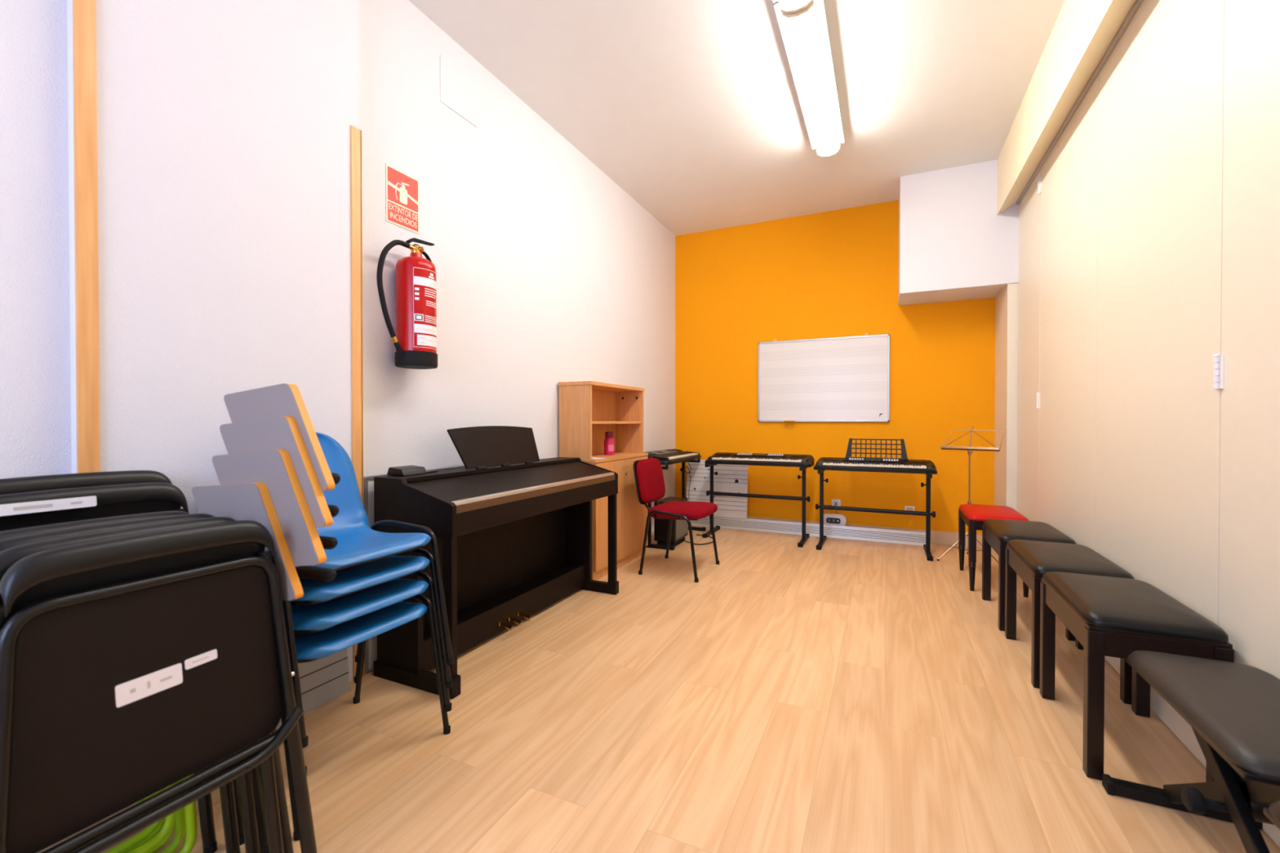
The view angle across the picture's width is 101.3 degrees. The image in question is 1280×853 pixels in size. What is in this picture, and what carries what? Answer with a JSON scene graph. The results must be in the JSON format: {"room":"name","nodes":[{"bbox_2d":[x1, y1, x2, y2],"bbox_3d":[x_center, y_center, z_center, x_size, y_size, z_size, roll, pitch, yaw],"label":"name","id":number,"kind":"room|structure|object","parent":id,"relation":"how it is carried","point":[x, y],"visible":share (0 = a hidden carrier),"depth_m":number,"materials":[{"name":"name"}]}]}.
{"room":"music room","nodes":[
{"label":"music room","id":0,"kind":"room"},
{"bbox_2d":[66,0,359,681],"bbox_3d":[-1.425,-0.492,1.880,0.080,3.150,0.867,0,1,25],"label":"wall","id":1,"kind":"structure","parent":0,"point":[224,126],"depth_m":1.77,"materials":[{"name":"white paint"}]},
{"bbox_2d":[72,0,100,473],"bbox_3d":[-1.564,-0.488,1.483,0.014,3.150,0.045,0,1,25],"label":"trim","id":2,"kind":"structure","parent":1,"relation":"attached to","point":[84,11],"depth_m":1.48,"materials":[{"name":"brown wood"}]},
{"bbox_2d":[350,124,364,680],"bbox_3d":[-1.235,-0.095,2.255,0.069,2.350,0.049,0,1,25],"label":"trim","id":3,"kind":"structure","parent":1,"relation":"attached to","point":[356,163],"depth_m":2.23,"materials":[{"name":"brown wood"}]},
{"bbox_2d":[0,0,675,532],"bbox_3d":[-1.187,-0.498,2.551,0.100,3.150,7.220,0,1,25],"label":"wall","id":4,"kind":"structure","parent":0,"point":[548,272],"depth_m":2.77,"materials":[{"name":"white paint"}]},
{"bbox_2d":[386,164,419,233],"bbox_3d":[-1.138,-1.090,2.523,0.007,0.265,0.190,0,1,25],"label":"fire sign","id":5,"kind":"object","parent":4,"relation":"attached to","point":[402,188],"visible":1,"depth_m":2.52,"materials":[{"name":"red plastic"}]},
{"bbox_2d":[376,237,437,368],"bbox_3d":[-1.079,-0.583,2.423,0.191,0.612,0.310,0,1,25],"label":"fire extinguisher","id":6,"kind":"object","parent":4,"relation":"attached to","point":[415,340],"visible":1,"depth_m":2.40,"materials":[{"name":"red metal"}]},
{"bbox_2d":[440,54,477,127],"bbox_3d":[-0.982,-1.815,2.852,0.006,0.240,0.270,0,1,25],"label":"cover plate","id":7,"kind":"object","parent":4,"relation":"attached to","point":[458,91],"visible":1,"depth_m":2.84,"materials":[{"name":"white paint"}]},
{"bbox_2d":[38,525,1279,852],"bbox_3d":[0.320,1.113,1.859,3.430,0.060,7.420,0,1,25],"label":"floor","id":8,"kind":"structure","parent":0,"point":[846,695],"depth_m":1.86,"materials":[{"name":"laminate"}]},
{"bbox_2d":[0,470,212,767],"bbox_3d":[-1.519,0.609,1.416,0.122,0.963,0.595,0,1,25],"label":"folding chair","id":9,"kind":"object","parent":8,"relation":"on","point":[34,483],"visible":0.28,"depth_m":1.42,"materials":[{"name":"black plastic"}]},
{"bbox_2d":[0,482,216,773],"bbox_3d":[-1.441,0.625,1.368,0.120,0.932,0.595,0,1,25],"label":"folding chair","id":10,"kind":"object","parent":8,"relation":"on","point":[40,508],"visible":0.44,"depth_m":1.38,"materials":[{"name":"black plastic"}]},
{"bbox_2d":[0,511,244,852],"bbox_3d":[-1.194,0.649,1.153,0.118,0.888,0.551,0,1,25],"label":"folding chair","id":11,"kind":"object","parent":8,"relation":"on","point":[209,841],"visible":0.13,"depth_m":1.31,"materials":[{"name":"black plastic"}]},
{"bbox_2d":[0,513,269,852],"bbox_3d":[-1.103,0.650,1.116,0.118,0.888,0.551,0,1,25],"label":"folding chair","id":12,"kind":"object","parent":8,"relation":"on","point":[227,797],"visible":0.17,"depth_m":1.29,"materials":[{"name":"black plastic"}]},
{"bbox_2d":[122,798,164,852],"bbox_3d":[-1.380,0.718,1.230,0.101,0.736,0.402,0,1,26],"label":"folding chair","id":13,"kind":"object","parent":8,"relation":"on","point":[159,828],"visible":0.09,"depth_m":1.36,"materials":[{"name":"green plastic"}]},
{"bbox_2d":[104,779,186,852],"bbox_3d":[-1.289,0.718,1.188,0.101,0.736,0.402,0,1,26],"label":"folding chair","id":14,"kind":"object","parent":8,"relation":"on","point":[180,828],"visible":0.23,"depth_m":1.32,"materials":[{"name":"green plastic"}]},
{"bbox_2d":[0,516,293,852],"bbox_3d":[-1.016,0.650,1.070,0.118,0.888,0.551,0,1,25],"label":"folding chair","id":15,"kind":"object","parent":8,"relation":"on","point":[9,557],"visible":0.2,"depth_m":1.19,"materials":[{"name":"black plastic"}]},
{"bbox_2d":[0,520,317,852],"bbox_3d":[-0.927,0.650,1.028,0.118,0.888,0.551,0,1,25],"label":"folding chair","id":16,"kind":"object","parent":8,"relation":"on","point":[132,666],"visible":1,"depth_m":0.99,"materials":[{"name":"black plastic"}]},
{"bbox_2d":[145,794,175,852],"bbox_3d":[-1.335,0.718,1.209,0.101,0.736,0.402,0,1,26],"label":"folding chair","id":17,"kind":"object","parent":8,"relation":"on","point":[161,844],"visible":0.05,"depth_m":1.34,"materials":[{"name":"green plastic"}]},
{"bbox_2d":[128,773,197,852],"bbox_3d":[-1.244,0.718,1.166,0.101,0.736,0.402,0,1,26],"label":"folding chair","id":18,"kind":"object","parent":8,"relation":"on","point":[190,811],"visible":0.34,"depth_m":1.31,"materials":[{"name":"green plastic"}]},
{"bbox_2d":[275,648,350,728],"bbox_3d":[-1.381,0.885,1.788,0.054,0.399,0.810,0,1,25],"label":"board","id":19,"kind":"object","parent":8,"relation":"on","point":[323,680],"visible":0.19,"depth_m":2.05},
{"bbox_2d":[191,482,450,840],"bbox_3d":[-0.973,0.612,1.652,0.668,0.951,0.634,0,1,25],"label":"chair","id":20,"kind":"object","parent":8,"relation":"on","point":[252,501],"visible":0.34,"depth_m":1.39,"materials":[{"name":"blue plastic"}]},
{"bbox_2d":[212,448,452,809],"bbox_3d":[-0.942,0.529,1.649,0.713,0.951,0.612,0,1,25],"label":"chair","id":21,"kind":"object","parent":20,"relation":"on","point":[274,468],"visible":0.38,"depth_m":1.35,"materials":[{"name":"blue plastic"}]},
{"bbox_2d":[219,415,453,776],"bbox_3d":[-0.939,0.446,1.659,0.698,0.951,0.589,0,1,25],"label":"chair","id":22,"kind":"object","parent":21,"relation":"on","point":[281,432],"visible":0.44,"depth_m":1.41,"materials":[{"name":"blue plastic"}]},
{"bbox_2d":[223,383,453,748],"bbox_3d":[-0.942,0.362,1.672,0.668,0.951,0.566,0,1,25],"label":"chair","id":23,"kind":"object","parent":22,"relation":"on","point":[358,544],"visible":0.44,"depth_m":1.66,"materials":[{"name":"blue plastic"}]},
{"bbox_2d":[363,466,464,675],"bbox_3d":[-0.945,0.644,2.832,0.022,0.862,1.218,0,1,25],"label":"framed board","id":24,"kind":"object","parent":8,"relation":"on","point":[371,651],"visible":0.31,"depth_m":2.30,"materials":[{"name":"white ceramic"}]},
{"bbox_2d":[373,426,618,699],"bbox_3d":[-0.645,0.536,2.814,0.457,1.078,1.434,0,1,25],"label":"digital piano","id":25,"kind":"object","parent":8,"relation":"on","point":[511,526],"visible":0.94,"depth_m":2.69,"materials":[{"name":"black wood"}]},
{"bbox_2d":[386,465,437,475],"bbox_3d":[-1.034,0.198,2.403,0.106,0.036,0.210,0,1,25],"label":"plastic box","id":26,"kind":"object","parent":25,"relation":"on","point":[408,470],"visible":1,"depth_m":2.33,"materials":[{"name":"black plastic"}]},
{"bbox_2d":[558,381,648,580],"bbox_3d":[-0.250,0.374,4.042,0.312,1.380,0.882,0,1,25],"label":"bookcase","id":27,"kind":"object","parent":8,"relation":"on","point":[588,410],"visible":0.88,"depth_m":3.97,"materials":[{"name":"brown wood"}]},
{"bbox_2d":[604,431,613,454],"bbox_3d":[-0.242,0.130,4.113,0.081,0.182,0.080,0,1,25],"label":"bottle","id":28,"kind":"object","parent":27,"relation":"on","point":[608,441],"visible":1,"depth_m":4.08,"materials":[{"name":"pink plastic"}]},
{"bbox_2d":[608,444,613,451],"bbox_3d":[-0.222,0.167,4.084,0.052,0.050,0.009,0,1,-35],"label":"print","id":29,"kind":"object","parent":28,"relation":"attached to","point":[611,447],"depth_m":4.08},
{"bbox_2d":[581,452,648,462],"bbox_3d":[-0.253,0.235,4.042,0.302,0.022,0.874,0,1,25],"label":"countertop","id":30,"kind":"structure","parent":27,"relation":"on","point":[617,455],"depth_m":4.01,"materials":[{"name":"brown wood"}]},
{"bbox_2d":[653,496,688,546],"bbox_3d":[0.287,0.858,4.733,0.208,0.400,0.340,0,1,25],"label":"amplifier","id":31,"kind":"object","parent":8,"relation":"on","point":[679,531],"visible":0.66,"depth_m":4.61,"materials":[{"name":"black plastic"}]},
{"bbox_2d":[675,520,688,539],"bbox_3d":[0.374,0.833,4.692,0.016,0.300,0.290,0,1,25],"label":"grille","id":32,"kind":"object","parent":31,"relation":"attached to","point":[682,526],"depth_m":4.66,"materials":[{"name":"grey fabric"}]},
{"bbox_2d":[645,458,706,550],"bbox_3d":[0.270,0.691,4.982,0.451,0.729,0.964,0,1,25],"label":"keyboard stand","id":33,"kind":"object","parent":8,"relation":"on","point":[682,468],"visible":0.47,"depth_m":4.60,"materials":[{"name":"black metal"}]},
{"bbox_2d":[643,448,701,465],"bbox_3d":[0.289,0.287,5.125,0.354,0.097,0.950,0,1,25],"label":"electronic keyboard","id":34,"kind":"object","parent":33,"relation":"on","point":[668,456],"visible":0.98,"depth_m":4.98,"materials":[{"name":"black plastic"}]},
{"bbox_2d":[684,462,691,501],"bbox_3d":[0.489,0.686,5.380,0.070,0.632,0.029,0,1,25],"label":"cable","id":35,"kind":"object","parent":33,"relation":"hanging from","point":[688,463],"visible":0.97,"depth_m":5.37,"materials":[{"name":"black plastic"}]},
{"bbox_2d":[633,457,719,582],"bbox_3d":[0.278,0.657,3.929,0.546,0.819,0.530,0,1,25],"label":"chair","id":36,"kind":"object","parent":8,"relation":"on","point":[648,473],"visible":1,"depth_m":3.83,"materials":[{"name":"red fabric"}]},
{"bbox_2d":[684,533,713,545],"bbox_3d":[0.575,1.051,4.865,0.245,0.010,0.390,0,1,25],"label":"cable","id":37,"kind":"object","parent":8,"relation":"on","point":[696,534],"visible":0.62,"depth_m":4.74,"materials":[{"name":"black rubber"}]},
{"bbox_2d":[702,462,809,547],"bbox_3d":[1.101,0.703,4.982,0.979,0.706,0.451,0,1,25],"label":"keyboard stand","id":38,"kind":"object","parent":8,"relation":"on","point":[805,536],"visible":0.92,"depth_m":4.91,"materials":[{"name":"black metal"}]},
{"bbox_2d":[704,452,814,466],"bbox_3d":[1.134,0.311,5.013,0.985,0.097,0.354,0,1,25],"label":"electronic keyboard","id":39,"kind":"object","parent":38,"relation":"on","point":[718,458],"visible":1,"depth_m":4.92,"materials":[{"name":"black plastic"}]},
{"bbox_2d":[715,452,731,454],"bbox_3d":[0.832,0.269,5.223,0.144,0.018,0.079,0,1,25],"label":"speaker grille","id":40,"kind":"object","parent":39,"relation":"attached to","point":[717,453],"depth_m":5.23,"materials":[{"name":"black plastic"}]},
{"bbox_2d":[790,453,807,457],"bbox_3d":[1.489,0.272,4.915,0.144,0.018,0.079,0,1,25],"label":"speaker grille","id":41,"kind":"object","parent":39,"relation":"attached to","point":[791,455],"depth_m":4.91,"materials":[{"name":"black plastic"}]},
{"bbox_2d":[690,515,992,548],"bbox_3d":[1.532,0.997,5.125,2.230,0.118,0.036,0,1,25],"label":"baseboard","id":42,"kind":"structure","parent":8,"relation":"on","point":[913,538],"depth_m":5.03,"materials":[{"name":"white wood"}]},
{"bbox_2d":[686,459,748,519],"bbox_3d":[0.799,0.645,5.485,0.655,0.584,0.063,0,1,25],"label":"board","id":43,"kind":"object","parent":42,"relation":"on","point":[731,478],"visible":0.78,"depth_m":5.45,"materials":[{"name":"white wood"}]},
{"bbox_2d":[823,505,846,526],"bbox_3d":[1.871,0.858,5.069,0.230,0.209,0.067,0,1,25],"label":"box","id":44,"kind":"object","parent":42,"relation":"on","point":[834,519],"visible":0.8,"depth_m":5.04,"materials":[{"name":"white plastic"}]},
{"bbox_2d":[815,469,935,560],"bbox_3d":[2.008,0.715,4.524,0.944,0.689,0.451,0,1,25],"label":"keyboard stand","id":45,"kind":"object","parent":8,"relation":"on","point":[927,513],"visible":0.95,"depth_m":4.48,"materials":[{"name":"black metal"}]},
{"bbox_2d":[813,438,937,474],"bbox_3d":[2.027,0.245,4.561,0.955,0.271,0.354,0,1,25],"label":"electronic keyboard","id":46,"kind":"object","parent":45,"relation":"on","point":[903,465],"visible":1,"depth_m":4.54,"materials":[{"name":"black plastic"}]},
{"bbox_2d":[822,457,839,459],"bbox_3d":[1.733,0.290,4.768,0.144,0.018,0.079,0,1,25],"label":"speaker grille","id":47,"kind":"object","parent":46,"relation":"attached to","point":[823,458],"depth_m":4.78,"materials":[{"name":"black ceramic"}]},
{"bbox_2d":[909,459,928,462],"bbox_3d":[2.374,0.293,4.467,0.144,0.018,0.079,0,1,25],"label":"speaker grille","id":48,"kind":"object","parent":46,"relation":"attached to","point":[910,460],"depth_m":4.46,"materials":[{"name":"black plastic"}]},
{"bbox_2d":[937,426,1004,563],"bbox_3d":[2.624,0.530,4.199,0.453,1.065,0.402,0,1,25],"label":"music stand","id":49,"kind":"object","parent":8,"relation":"on","point":[969,449],"visible":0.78,"depth_m":4.15,"materials":[{"name":"metal"}]},
{"bbox_2d":[958,503,1028,597],"bbox_3d":[2.405,0.814,3.591,0.334,0.508,0.566,0,1,25],"label":"piano bench","id":50,"kind":"object","parent":8,"relation":"on","point":[974,516],"visible":0.62,"depth_m":3.42,"materials":[{"name":"red leatherette"},{"name":"black painted wood"}]},
{"bbox_2d":[959,503,1028,520],"bbox_3d":[2.405,0.583,3.588,0.334,0.046,0.566,0,1,25],"label":"seat cushion","id":51,"kind":"object","parent":50,"relation":"on","point":[971,512],"depth_m":3.46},
{"bbox_2d":[982,518,1076,641],"bbox_3d":[2.162,0.815,2.945,0.336,0.518,0.571,0,1,25],"label":"piano bench","id":52,"kind":"object","parent":8,"relation":"on","point":[996,533],"visible":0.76,"depth_m":2.83,"materials":[{"name":"black leather"}]},
{"bbox_2d":[982,518,1076,544],"bbox_3d":[2.162,0.581,2.943,0.336,0.051,0.571,0,1,25],"label":"seat cushion","id":53,"kind":"object","parent":52,"relation":"on","point":[1003,531],"depth_m":2.83,"materials":[{"name":"black leather"}]},
{"bbox_2d":[1004,539,1134,704],"bbox_3d":[1.899,0.819,2.359,0.336,0.520,0.586,0,1,25],"label":"piano bench","id":54,"kind":"object","parent":8,"relation":"on","point":[1030,560],"visible":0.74,"depth_m":2.23,"materials":[{"name":"black leather"}]},
{"bbox_2d":[1006,539,1134,579],"bbox_3d":[1.899,0.585,2.357,0.336,0.051,0.586,0,1,25],"label":"seat cushion","id":55,"kind":"object","parent":54,"relation":"on","point":[1037,557],"depth_m":2.24,"materials":[{"name":"black leather"}]},
{"bbox_2d":[1040,571,1234,782],"bbox_3d":[1.647,0.824,1.800,0.333,0.521,0.561,0,1,25],"label":"piano bench","id":56,"kind":"object","parent":8,"relation":"on","point":[1116,617],"visible":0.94,"depth_m":1.62,"materials":[{"name":"black leather"}]},
{"bbox_2d":[1042,571,1228,643],"bbox_3d":[1.647,0.589,1.798,0.333,0.051,0.561,0,1,25],"label":"seat cushion","id":57,"kind":"object","parent":56,"relation":"on","point":[1131,607],"depth_m":1.65,"materials":[{"name":"black leather"}]},
{"bbox_2d":[1102,650,1279,852],"bbox_3d":[1.396,0.860,1.181,0.342,0.459,0.738,0,1,25],"label":"bench","id":58,"kind":"object","parent":8,"relation":"on","point":[1232,710],"visible":1,"depth_m":1.22,"materials":[{"name":"black leather"}]},
{"bbox_2d":[1128,650,1279,781],"bbox_3d":[1.422,0.651,1.214,0.300,0.042,0.575,0,1,25],"label":"seat cushion","id":59,"kind":"object","parent":58,"relation":"on","point":[1234,707],"depth_m":1.21,"materials":[{"name":"black leather"}]},
{"bbox_2d":[1263,800,1279,830],"bbox_3d":[1.158,0.879,0.674,0.338,0.429,0.638,0,1,25],"label":"bench","id":60,"kind":"object","parent":8,"relation":"on","point":[1273,813],"visible":1,"depth_m":0.95,"materials":[{"name":"black leather"}]},
{"bbox_2d":[1268,800,1279,825],"bbox_3d":[1.163,0.686,0.662,0.296,0.042,0.575,0,1,25],"label":"seat cushion","id":61,"kind":"object","parent":60,"relation":"on","point":[1274,808],"depth_m":0.94,"materials":[{"name":"black leather"}]},
{"bbox_2d":[408,0,1064,235],"bbox_3d":[0.320,-2.096,1.830,3.430,0.060,7.420,0,1,25],"label":"ceiling","id":62,"kind":"structure","parent":0,"point":[691,108],"depth_m":3.23,"materials":[{"name":"paint"}]},
{"bbox_2d":[772,0,813,13],"bbox_3d":[0.408,-1.999,1.760,0.216,0.133,1.529,0,1,25],"label":"ceiling light","id":63,"kind":"object","parent":62,"relation":"attached to","point":[786,6],"visible":1,"depth_m":2.42,"materials":[{"name":"white plastic"}]},
{"bbox_2d":[778,0,809,10],"bbox_3d":[0.408,-1.972,1.760,0.156,0.077,1.501,0,1,25],"label":"diffuser","id":64,"kind":"object","parent":63,"relation":"attached to","point":[784,5],"depth_m":2.42,"materials":[{"name":"white plastic"}]},
{"bbox_2d":[773,0,844,157],"bbox_3d":[1.051,-2.011,3.131,0.216,0.133,1.469,0,1,25],"label":"ceiling light","id":65,"kind":"object","parent":62,"relation":"attached to","point":[804,32],"visible":0.92,"depth_m":2.92,"materials":[{"name":"white plastic"}]},
{"bbox_2d":[675,200,995,534],"bbox_3d":[1.874,-0.521,5.158,3.430,3.150,0.100,0,1,25],"label":"wall","id":66,"kind":"structure","parent":0,"point":[832,273],"depth_m":5.11,"materials":[{"name":"orange paint"}]},
{"bbox_2d":[758,333,889,422],"bbox_3d":[1.759,-0.465,5.113,1.220,0.838,0.075,0,1,25],"label":"whiteboard","id":67,"kind":"object","parent":66,"relation":"attached to","point":[836,379],"visible":1,"depth_m":5.11,"materials":[{"name":"white plastic"}]},
{"bbox_2d":[831,499,840,506],"bbox_3d":[1.900,0.750,5.083,0.082,0.082,0.035,0,1,25],"label":"wall socket","id":68,"kind":"object","parent":66,"relation":"attached to","point":[834,502],"visible":0.66,"depth_m":5.09,"materials":[{"name":"white plastic"}]},
{"bbox_2d":[904,505,915,515],"bbox_3d":[2.480,0.772,4.825,0.082,0.082,0.010,0,1,25],"label":"wall plate","id":69,"kind":"object","parent":66,"relation":"attached to","point":[906,508],"visible":0.57,"depth_m":4.82,"materials":[{"name":"white plastic"}]},
{"bbox_2d":[898,159,1018,305],"bbox_3d":[2.700,-1.602,4.425,0.920,0.975,0.510,0,1,25],"label":"wall box","id":70,"kind":"object","parent":66,"relation":"attached to","point":[954,245],"visible":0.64,"depth_m":4.23,"materials":[{"name":"white paint"}]},
{"bbox_2d":[994,282,1017,511],"bbox_3d":[3.043,-0.026,4.283,0.167,2.175,0.500,0,1,25],"label":"wall column","id":71,"kind":"structure","parent":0,"point":[1006,301],"depth_m":4.11,"materials":[{"name":"beige paint"}]},
{"bbox_3d":[1.751,-0.485,1.174,0.270,3.150,7.220,0,1,25],"label":"wall","id":72,"kind":"structure","parent":0,"visible":0},
{"bbox_2d":[1017,168,1041,521],"bbox_3d":[2.785,-0.323,3.754,0.046,2.771,0.658,0,1,25],"label":"door","id":73,"kind":"structure","parent":72,"relation":"in","point":[1029,207],"depth_m":3.73,"materials":[{"name":"beige laminate"}]},
{"bbox_2d":[996,0,1136,215],"bbox_3d":[1.556,-1.841,0.971,0.420,0.435,6.710,0,1,25],"label":"ceiling beam","id":74,"kind":"structure","parent":72,"relation":"attached to","point":[1082,31],"depth_m":2.72,"materials":[{"name":"beige paint"}]},
{"bbox_2d":[1038,73,1099,551],"bbox_3d":[2.440,-0.316,2.999,0.030,2.771,1.039,0,1,25],"label":"wall panel","id":75,"kind":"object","parent":72,"relation":"in","point":[1068,386],"depth_m":2.89,"materials":[{"name":"beige laminate"}]},
{"bbox_2d":[1016,0,1143,204],"bbox_3d":[1.494,-1.696,1.002,0.038,0.025,6.710,0,1,25],"label":"trim","id":76,"kind":"structure","parent":72,"relation":"attached to","point":[1137,3],"depth_m":2.62,"materials":[{"name":"metal"}]},
{"bbox_2d":[1095,0,1224,767],"bbox_3d":[1.986,-0.308,2.051,0.046,2.771,1.055,0,1,25],"label":"wall panel","id":77,"kind":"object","parent":72,"relation":"in","point":[1161,363],"depth_m":1.92,"materials":[{"name":"beige laminate"}]},
{"bbox_2d":[1218,0,1279,848],"bbox_3d":[1.557,-0.299,1.115,0.030,2.771,1.041,0,1,25],"label":"wall panel","id":78,"kind":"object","parent":72,"relation":"in","point":[1249,557],"depth_m":1.46,"materials":[{"name":"beige laminate"}]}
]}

